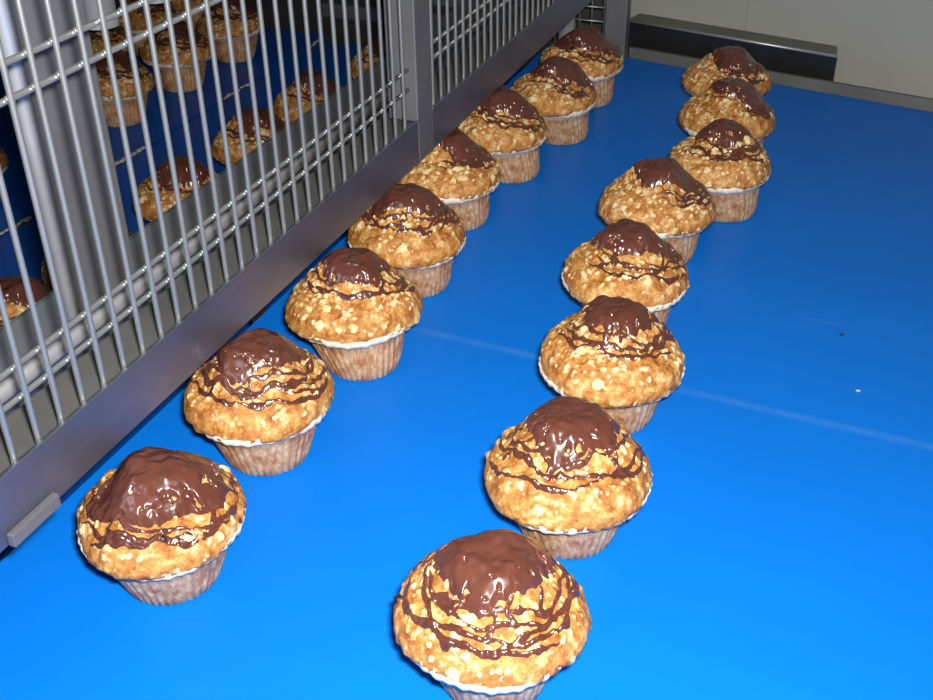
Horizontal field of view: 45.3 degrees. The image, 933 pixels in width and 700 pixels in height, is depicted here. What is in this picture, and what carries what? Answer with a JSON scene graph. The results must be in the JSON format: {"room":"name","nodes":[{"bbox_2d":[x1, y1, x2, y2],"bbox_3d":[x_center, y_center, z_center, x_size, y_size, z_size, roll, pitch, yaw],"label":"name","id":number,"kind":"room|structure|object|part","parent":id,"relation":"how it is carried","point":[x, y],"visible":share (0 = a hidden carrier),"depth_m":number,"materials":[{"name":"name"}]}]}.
{"room":"processing plant","nodes":[
{"label":"processing plant","id":0,"kind":"room"},
{"bbox_2d":[630,0,932,97],"bbox_3d":[1.401,-0.412,0.489,2.885,2.800,0.083,20,38,29],"label":"wall","id":1,"kind":"structure","parent":0,"point":[887,45],"depth_m":1.27,"materials":[{"name":"white paint"}]},
{"bbox_2d":[628,13,837,80],"bbox_3d":[0.317,-0.319,1.364,0.265,0.137,0.037,20,38,29],"label":"metal bar","id":2,"kind":"object","parent":1,"relation":"attached to","point":[686,38],"visible":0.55,"depth_m":1.32,"materials":[{"name":"metal"}]},
{"bbox_2d":[744,0,748,30],"bbox_3d":[0.327,-0.775,1.090,0.002,2.800,0.001,19,37,28],"label":"trim","id":3,"kind":"structure","parent":1,"relation":"attached to","point":[748,0],"depth_m":1.33,"materials":[{"name":"grey metal"}]},
{"bbox_3d":[-0.230,0.741,1.345,6.000,0.020,5.200,11,34,18],"label":"floor","id":4,"kind":"structure","parent":0,"visible":0},
{"bbox_2d":[0,50,305,237],"bbox_3d":[-0.708,0.388,1.111,1.026,0.840,2.000,11,34,18],"label":"conveyor","id":5,"kind":"object","parent":4,"relation":"on","point":[305,50],"visible":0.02,"depth_m":1.38,"materials":[{"name":"metal"}]},
{"bbox_2d":[0,29,325,236],"bbox_3d":[-0.885,-0.008,0.949,0.653,0.003,2.055,11,34,18],"label":"conveyor belt","id":6,"kind":"object","parent":5,"relation":"on","point":[15,180],"visible":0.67,"depth_m":1.39,"materials":[{"name":"blue rubber"}]},
{"bbox_2d":[0,147,8,199],"bbox_3d":[-0.512,-0.183,1.135,0.090,0.084,0.094,11,34,18],"label":"muffin","id":7,"kind":"object","parent":6,"relation":"on","point":[4,162],"visible":0.87,"depth_m":1.13,"materials":[{"name":"food"}]},
{"bbox_2d":[89,26,127,54],"bbox_3d":[-0.487,-0.399,1.475,0.094,0.085,0.091,11,34,18],"label":"muffin","id":8,"kind":"object","parent":6,"relation":"on","point":[117,34],"visible":0.21,"depth_m":1.44,"materials":[{"name":"food"}]},
{"bbox_2d":[95,50,154,127],"bbox_3d":[-0.420,-0.316,1.342,0.094,0.084,0.090,11,34,18],"label":"muffin","id":9,"kind":"object","parent":6,"relation":"on","point":[121,59],"visible":0.52,"depth_m":1.32,"materials":[{"name":"food"}]},
{"bbox_2d":[102,81,154,127],"bbox_3d":[-0.420,-0.299,1.352,0.092,0.046,0.090,11,34,18],"label":"paper cup","id":10,"kind":"object","parent":9,"relation":"on","point":[128,97],"depth_m":1.32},
{"bbox_2d":[118,0,177,56],"bbox_3d":[-0.449,-0.459,1.570,0.094,0.084,0.092,11,34,18],"label":"muffin","id":11,"kind":"object","parent":6,"relation":"on","point":[157,11],"visible":0.27,"depth_m":1.53,"materials":[{"name":"food"}]},
{"bbox_2d":[131,30,147,56],"bbox_3d":[-0.449,-0.443,1.580,0.090,0.046,0.092,11,34,18],"label":"paper cup","id":12,"kind":"object","parent":11,"relation":"on","point":[134,32],"depth_m":1.55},
{"bbox_2d":[140,21,210,92],"bbox_3d":[-0.373,-0.381,1.444,0.094,0.085,0.091,11,34,18],"label":"muffin","id":13,"kind":"object","parent":6,"relation":"on","point":[162,41],"visible":0.66,"depth_m":1.42,"materials":[{"name":"food"}]},
{"bbox_2d":[143,56,210,92],"bbox_3d":[-0.373,-0.364,1.454,0.091,0.046,0.091,11,34,18],"label":"paper cup","id":14,"kind":"object","parent":13,"relation":"on","point":[166,66],"depth_m":1.43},
{"bbox_2d":[170,0,204,29],"bbox_3d":[-0.409,-0.515,1.657,0.092,0.084,0.091,8,33,14],"label":"muffin","id":15,"kind":"object","parent":6,"relation":"on","point":[178,5],"visible":0.21,"depth_m":1.62,"materials":[{"name":"food"}]},
{"bbox_2d":[175,10,204,29],"bbox_3d":[-0.409,-0.499,1.668,0.092,0.046,0.090,11,34,18],"label":"paper cup","id":16,"kind":"object","parent":15,"relation":"on","point":[195,18],"depth_m":1.64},
{"bbox_2d":[197,0,264,62],"bbox_3d":[-0.325,-0.445,1.544,0.091,0.085,0.094,11,34,18],"label":"muffin","id":17,"kind":"object","parent":6,"relation":"on","point":[217,16],"visible":0.62,"depth_m":1.52,"materials":[{"name":"food"}]},
{"bbox_2d":[202,24,264,62],"bbox_3d":[-0.325,-0.428,1.554,0.091,0.046,0.090,11,34,18],"label":"paper cup","id":18,"kind":"object","parent":17,"relation":"on","point":[219,31],"depth_m":1.52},
{"bbox_2d":[0,42,527,561],"bbox_3d":[-0.410,0.094,0.779,0.370,0.003,2.030,11,34,18],"label":"conveyor belt","id":19,"kind":"object","parent":5,"relation":"on","point":[28,232],"visible":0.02,"depth_m":1.24,"materials":[{"name":"blue rubber"}]},
{"bbox_2d":[0,276,52,327],"bbox_3d":[-0.347,-0.015,0.870,0.094,0.084,0.091,11,34,18],"label":"muffin","id":20,"kind":"object","parent":19,"relation":"on","point":[13,290],"visible":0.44,"depth_m":0.84,"materials":[{"name":"food"}]},
{"bbox_2d":[41,231,132,287],"bbox_3d":[-0.316,-0.071,0.955,0.090,0.085,0.094,11,34,18],"label":"muffin","id":21,"kind":"object","parent":19,"relation":"on","point":[44,270],"visible":0.03,"depth_m":0.93,"materials":[{"name":"food"}]},
{"bbox_2d":[0,39,318,234],"bbox_3d":[-0.336,-0.284,1.370,0.009,0.004,0.679,11,34,18],"label":"residue","id":22,"kind":"object","parent":19,"relation":"on","point":[140,149],"visible":0.7,"depth_m":1.27,"materials":[{"name":"beige food"}]},
{"bbox_2d":[133,155,217,221],"bbox_3d":[-0.270,-0.142,1.068,0.092,0.085,0.094,11,34,18],"label":"muffin","id":23,"kind":"object","parent":19,"relation":"on","point":[163,173],"visible":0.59,"depth_m":1.04,"materials":[{"name":"food"}]},
{"bbox_2d":[211,108,284,164],"bbox_3d":[-0.220,-0.211,1.176,0.094,0.085,0.091,11,34,18],"label":"muffin","id":24,"kind":"object","parent":19,"relation":"on","point":[217,150],"visible":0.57,"depth_m":1.15,"materials":[{"name":"food"}]},
{"bbox_2d":[273,70,341,122],"bbox_3d":[-0.176,-0.274,1.275,0.091,0.084,0.094,11,34,18],"label":"muffin","id":25,"kind":"object","parent":19,"relation":"on","point":[278,109],"visible":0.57,"depth_m":1.24,"materials":[{"name":"food"}]},
{"bbox_2d":[350,36,385,78],"bbox_3d":[-0.099,-0.343,1.382,0.094,0.084,0.091,11,34,18],"label":"muffin","id":26,"kind":"object","parent":19,"relation":"on","point":[375,43],"visible":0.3,"depth_m":1.35,"materials":[{"name":"food"}]},
{"bbox_2d":[0,0,551,473],"bbox_3d":[-0.225,0.125,0.630,0.078,0.266,1.900,11,34,18],"label":"guide","id":27,"kind":"object","parent":5,"relation":"attached to","point":[17,417],"visible":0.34,"depth_m":0.71,"materials":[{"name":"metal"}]},
{"bbox_2d":[0,0,134,320],"bbox_3d":[-0.220,-0.285,0.497,0.011,0.620,0.061,11,34,18],"label":"post","id":28,"kind":"object","parent":27,"relation":"attached to","point":[11,37],"visible":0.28,"depth_m":0.60,"materials":[{"name":"metal"}]},
{"bbox_2d":[0,0,591,552],"bbox_3d":[-0.109,-0.274,0.633,0.028,0.485,1.428,11,34,18],"label":"guard","id":29,"kind":"object","parent":27,"relation":"on","point":[32,487],"visible":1,"depth_m":0.62,"materials":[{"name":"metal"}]},
{"bbox_3d":[-0.198,0.056,0.534,0.003,0.034,0.878,11,34,18],"label":"rail","id":30,"kind":"part","parent":29,"relation":"part of","materials":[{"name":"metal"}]},
{"bbox_3d":[-0.047,-0.374,0.767,0.025,0.443,0.029,11,34,18],"label":"upright post","id":31,"kind":"part","parent":29,"relation":"part of","materials":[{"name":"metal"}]},
{"bbox_3d":[-0.033,-0.171,0.891,0.003,0.033,0.029,11,34,18],"label":"joint plate","id":32,"kind":"part","parent":29,"relation":"part of","materials":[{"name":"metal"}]},
{"bbox_3d":[0.066,-0.309,1.105,0.003,0.034,0.518,11,34,18],"label":"rail","id":33,"kind":"part","parent":29,"relation":"part of","materials":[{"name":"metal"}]},
{"bbox_2d":[115,0,603,63],"bbox_3d":[-0.421,-0.465,1.816,1.405,1.520,0.108,11,34,18],"label":"machine housing","id":34,"kind":"object","parent":4,"relation":"on","point":[267,6],"visible":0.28,"depth_m":1.65,"materials":[{"name":"metal"}]},
{"bbox_3d":[-0.370,-0.633,1.313,0.070,0.060,0.520,11,34,18],"label":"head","id":35,"kind":"object","parent":34,"relation":"attached to","visible":0},
{"bbox_2d":[83,0,119,29],"bbox_3d":[-0.426,-0.453,1.253,0.041,0.178,0.041,11,34,18],"label":"nozzle","id":36,"kind":"object","parent":35,"relation":"attached to","point":[90,6],"visible":0.37,"depth_m":1.28,"materials":[{"name":"white plastic"}]},
{"bbox_2d":[149,0,171,3],"bbox_3d":[-0.386,-0.512,1.345,0.041,0.178,0.041,11,34,18],"label":"nozzle","id":37,"kind":"object","parent":35,"relation":"attached to","point":[156,1],"visible":0.36,"depth_m":1.38,"materials":[{"name":"white plastic"}]},
{"bbox_2d":[556,16,575,41],"bbox_3d":[0.132,-0.038,1.637,0.026,0.975,0.026,11,34,18],"label":"support column","id":38,"kind":"structure","parent":4,"relation":"on","point":[570,26],"depth_m":1.40,"materials":[{"name":"metal"}]},
{"bbox_2d":[553,0,605,43],"bbox_3d":[0.148,-0.436,1.400,0.080,0.220,0.006,11,34,18],"label":"grid","id":39,"kind":"object","parent":38,"relation":"attached to","point":[591,6],"visible":0.11,"depth_m":1.41,"materials":[{"name":"metal"}]},
{"bbox_2d":[604,0,630,60],"bbox_3d":[0.184,-0.213,1.459,0.026,1.460,0.020,11,34,18],"label":"post","id":40,"kind":"object","parent":4,"relation":"on","point":[617,13],"visible":0.02,"depth_m":1.34,"materials":[{"name":"metal"}]},
{"bbox_2d":[629,46,932,111],"bbox_3d":[0.297,0.509,0.827,1.021,0.912,1.662,11,34,18],"label":"conveyor","id":41,"kind":"object","parent":4,"relation":"on","point":[780,78],"visible":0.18,"depth_m":1.25,"materials":[{"name":"grey metal"}]},
{"bbox_2d":[0,44,932,699],"bbox_3d":[0.281,0.134,0.592,1.038,0.003,1.700,11,34,18],"label":"conveyor belt","id":42,"kind":"object","parent":41,"relation":"on","point":[780,545],"visible":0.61,"depth_m":0.68,"materials":[{"name":"blue rubber"}]},
{"bbox_2d":[76,447,246,605],"bbox_3d":[-0.161,0.091,0.591,0.089,0.082,0.090,11,34,18],"label":"muffin","id":43,"kind":"object","parent":42,"relation":"on","point":[163,523],"visible":1,"depth_m":0.56,"materials":[{"name":"food"}]},
{"bbox_2d":[76,508,245,605],"bbox_3d":[-0.161,0.106,0.601,0.088,0.046,0.087,11,34,18],"label":"paper cup","id":44,"kind":"object","parent":43,"relation":"on","point":[176,573],"depth_m":0.56,"materials":[{"name":"beige paper"}]},
{"bbox_2d":[183,328,334,476],"bbox_3d":[-0.125,0.031,0.683,0.092,0.085,0.089,-26,40,-34],"label":"muffin","id":45,"kind":"object","parent":42,"relation":"on","point":[262,399],"visible":1,"depth_m":0.66,"materials":[{"name":"food"}]},
{"bbox_2d":[206,408,329,476],"bbox_3d":[-0.126,0.047,0.694,0.088,0.046,0.090,11,34,18],"label":"paper cup","id":46,"kind":"object","parent":45,"relation":"on","point":[267,445],"depth_m":0.65,"materials":[{"name":"beige paper"}]},
{"bbox_2d":[285,247,422,380],"bbox_3d":[-0.077,-0.027,0.773,0.094,0.086,0.092,11,34,18],"label":"muffin","id":47,"kind":"object","parent":42,"relation":"on","point":[355,309],"visible":1,"depth_m":0.74,"materials":[{"name":"food"}]},
{"bbox_2d":[297,327,410,380],"bbox_3d":[-0.077,-0.011,0.784,0.090,0.046,0.092,11,34,18],"label":"paper cup","id":48,"kind":"object","parent":47,"relation":"on","point":[349,353],"depth_m":0.75,"materials":[{"name":"beige paper"}]},
{"bbox_2d":[347,183,465,297],"bbox_3d":[-0.046,-0.085,0.864,0.093,0.085,0.092,11,34,18],"label":"muffin","id":49,"kind":"object","parent":42,"relation":"on","point":[409,226],"visible":0.91,"depth_m":0.83,"materials":[{"name":"baked dough"},{"name":"chocolate"},{"name":"paper"}]},
{"bbox_2d":[348,234,465,297],"bbox_3d":[-0.045,-0.069,0.875,0.092,0.046,0.090,11,34,18],"label":"paper cup","id":50,"kind":"object","parent":49,"relation":"on","point":[428,265],"depth_m":0.83,"materials":[{"name":"beige paper"}]},
{"bbox_2d":[396,127,500,230],"bbox_3d":[-0.016,-0.147,0.964,0.091,0.084,0.094,9,34,16],"label":"muffin","id":51,"kind":"object","parent":42,"relation":"on","point":[459,171],"visible":0.7,"depth_m":0.93,"materials":[{"name":"baked dough"},{"name":"chocolate"},{"name":"paper"}]},
{"bbox_2d":[439,181,499,230],"bbox_3d":[-0.015,-0.131,0.973,0.090,0.046,0.091,11,34,18],"label":"paper cup","id":52,"kind":"object","parent":51,"relation":"on","point":[470,200],"depth_m":0.93,"materials":[{"name":"beige paper"}]},
{"bbox_2d":[393,529,591,699],"bbox_3d":[0.013,0.127,0.529,0.092,0.084,0.090,16,36,25],"label":"muffin","id":53,"kind":"object","parent":42,"relation":"on","point":[494,614],"visible":1,"depth_m":0.50,"materials":[{"name":"baked dough"},{"name":"chocolate"},{"name":"paper"}]},
{"bbox_2d":[414,662,561,699],"bbox_3d":[0.012,0.143,0.539,0.089,0.046,0.090,11,34,18],"label":"paper cup","id":54,"kind":"object","parent":53,"relation":"on","point":[461,680],"depth_m":0.49,"materials":[{"name":"beige paper"}]},
{"bbox_2d":[457,85,547,183],"bbox_3d":[0.030,-0.202,1.048,0.091,0.084,0.092,-13,34,-18],"label":"muffin","id":55,"kind":"object","parent":42,"relation":"on","point":[508,126],"visible":0.84,"depth_m":1.02,"materials":[{"name":"baked dough"},{"name":"chocolate"},{"name":"paper"}]},
{"bbox_2d":[490,131,547,183],"bbox_3d":[0.031,-0.185,1.058,0.090,0.046,0.089,11,34,18],"label":"paper cup","id":56,"kind":"object","parent":55,"relation":"on","point":[517,155],"depth_m":1.03,"materials":[{"name":"beige paper"}]},
{"bbox_2d":[511,56,596,145],"bbox_3d":[0.086,-0.250,1.124,0.091,0.084,0.092,11,34,18],"label":"muffin","id":57,"kind":"object","parent":42,"relation":"on","point":[560,90],"visible":0.97,"depth_m":1.10,"materials":[{"name":"baked dough"},{"name":"chocolate"},{"name":"paper"}]},
{"bbox_2d":[543,100,596,145],"bbox_3d":[0.087,-0.235,1.135,0.088,0.046,0.087,11,34,18],"label":"paper cup","id":58,"kind":"object","parent":57,"relation":"on","point":[567,121],"depth_m":1.10,"materials":[{"name":"beige paper"}]},
{"bbox_2d":[483,396,652,559],"bbox_3d":[0.056,0.070,0.617,0.093,0.085,0.094,-2,32,-2],"label":"muffin","id":59,"kind":"object","parent":42,"relation":"on","point":[568,474],"visible":1,"depth_m":0.59,"materials":[{"name":"baked dough"},{"name":"chocolate"},{"name":"paper"}]},
{"bbox_2d":[517,472,652,559],"bbox_3d":[0.056,0.087,0.626,0.092,0.046,0.091,11,34,18],"label":"paper cup","id":60,"kind":"object","parent":59,"relation":"on","point":[570,531],"depth_m":0.58,"materials":[{"name":"beige paper"}]},
{"bbox_2d":[540,25,623,107],"bbox_3d":[0.125,-0.309,1.217,0.091,0.082,0.093,0,32,2],"label":"muffin","id":61,"kind":"object","parent":42,"relation":"on","point":[600,59],"visible":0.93,"depth_m":1.19,"materials":[{"name":"baked dough"},{"name":"chocolate"},{"name":"paper"}]},
{"bbox_2d":[589,65,623,107],"bbox_3d":[0.125,-0.293,1.226,0.091,0.046,0.090,11,34,18],"label":"paper cup","id":62,"kind":"object","parent":61,"relation":"on","point":[602,77],"depth_m":1.20,"materials":[{"name":"beige paper"}]},
{"bbox_2d":[538,295,685,433],"bbox_3d":[0.091,0.010,0.711,0.093,0.085,0.094,24,40,34],"label":"muffin","id":63,"kind":"object","parent":42,"relation":"on","point":[614,353],"visible":0.98,"depth_m":0.68,"materials":[{"name":"baked dough"},{"name":"chocolate"},{"name":"paper"}]},
{"bbox_2d":[538,356,685,433],"bbox_3d":[0.092,0.026,0.722,0.092,0.046,0.092,11,34,18],"label":"paper cup","id":64,"kind":"object","parent":63,"relation":"on","point":[632,402],"depth_m":0.68,"materials":[{"name":"beige paper"}]},
{"bbox_2d":[561,218,689,323],"bbox_3d":[0.114,-0.050,0.806,0.092,0.084,0.095,11,34,18],"label":"muffin","id":65,"kind":"object","parent":42,"relation":"on","point":[627,258],"visible":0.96,"depth_m":0.78,"materials":[{"name":"baked dough"},{"name":"chocolate"},{"name":"paper"}]},
{"bbox_2d":[561,268,687,323],"bbox_3d":[0.114,-0.034,0.817,0.092,0.046,0.090,11,34,18],"label":"paper cup","id":66,"kind":"object","parent":65,"relation":"on","point":[658,299],"depth_m":0.77,"materials":[{"name":"white paper"}]},
{"bbox_2d":[598,157,715,262],"bbox_3d":[0.154,-0.111,0.902,0.094,0.083,0.091,11,34,18],"label":"muffin","id":67,"kind":"object","parent":42,"relation":"on","point":[659,193],"visible":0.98,"depth_m":0.87,"materials":[{"name":"baked dough"},{"name":"chocolate"},{"name":"paper"}]},
{"bbox_2d":[608,224,702,262],"bbox_3d":[0.153,-0.095,0.912,0.091,0.046,0.090,11,34,18],"label":"paper cup","id":68,"kind":"object","parent":67,"relation":"on","point":[684,238],"depth_m":0.87,"materials":[{"name":"beige paper"}]},
{"bbox_2d":[669,118,771,222],"bbox_3d":[0.219,-0.157,0.972,0.088,0.085,0.093,11,34,18],"label":"muffin","id":69,"kind":"object","parent":42,"relation":"on","point":[724,156],"visible":0.94,"depth_m":0.94,"materials":[{"name":"baked dough"},{"name":"chocolate"},{"name":"paper"}]},
{"bbox_2d":[707,174,769,222],"bbox_3d":[0.219,-0.141,0.982,0.088,0.046,0.090,11,34,18],"label":"paper cup","id":70,"kind":"object","parent":69,"relation":"on","point":[735,196],"depth_m":0.95,"materials":[{"name":"beige paper"}]},
{"bbox_2d":[678,77,774,145],"bbox_3d":[0.247,-0.215,1.064,0.091,0.085,0.090,11,34,18],"label":"muffin","id":71,"kind":"object","parent":42,"relation":"on","point":[737,99],"visible":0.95,"depth_m":1.03,"materials":[{"name":"baked muffin dough"},{"name":"chocolate"},{"name":"paper"}]},
{"bbox_2d":[683,127,771,145],"bbox_3d":[0.248,-0.199,1.074,0.089,0.046,0.089,11,34,18],"label":"paper cup","id":72,"kind":"object","parent":71,"relation":"on","point":[758,133],"depth_m":1.03,"materials":[{"name":"white paper"}]},
{"bbox_2d":[681,46,772,96],"bbox_3d":[0.269,-0.272,1.157,0.091,0.080,0.090,11,34,18],"label":"muffin","id":73,"kind":"object","parent":42,"relation":"on","point":[728,61],"visible":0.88,"depth_m":1.13,"materials":[{"name":"baked dough"},{"name":"chocolate"},{"name":"paper"}]}
]}

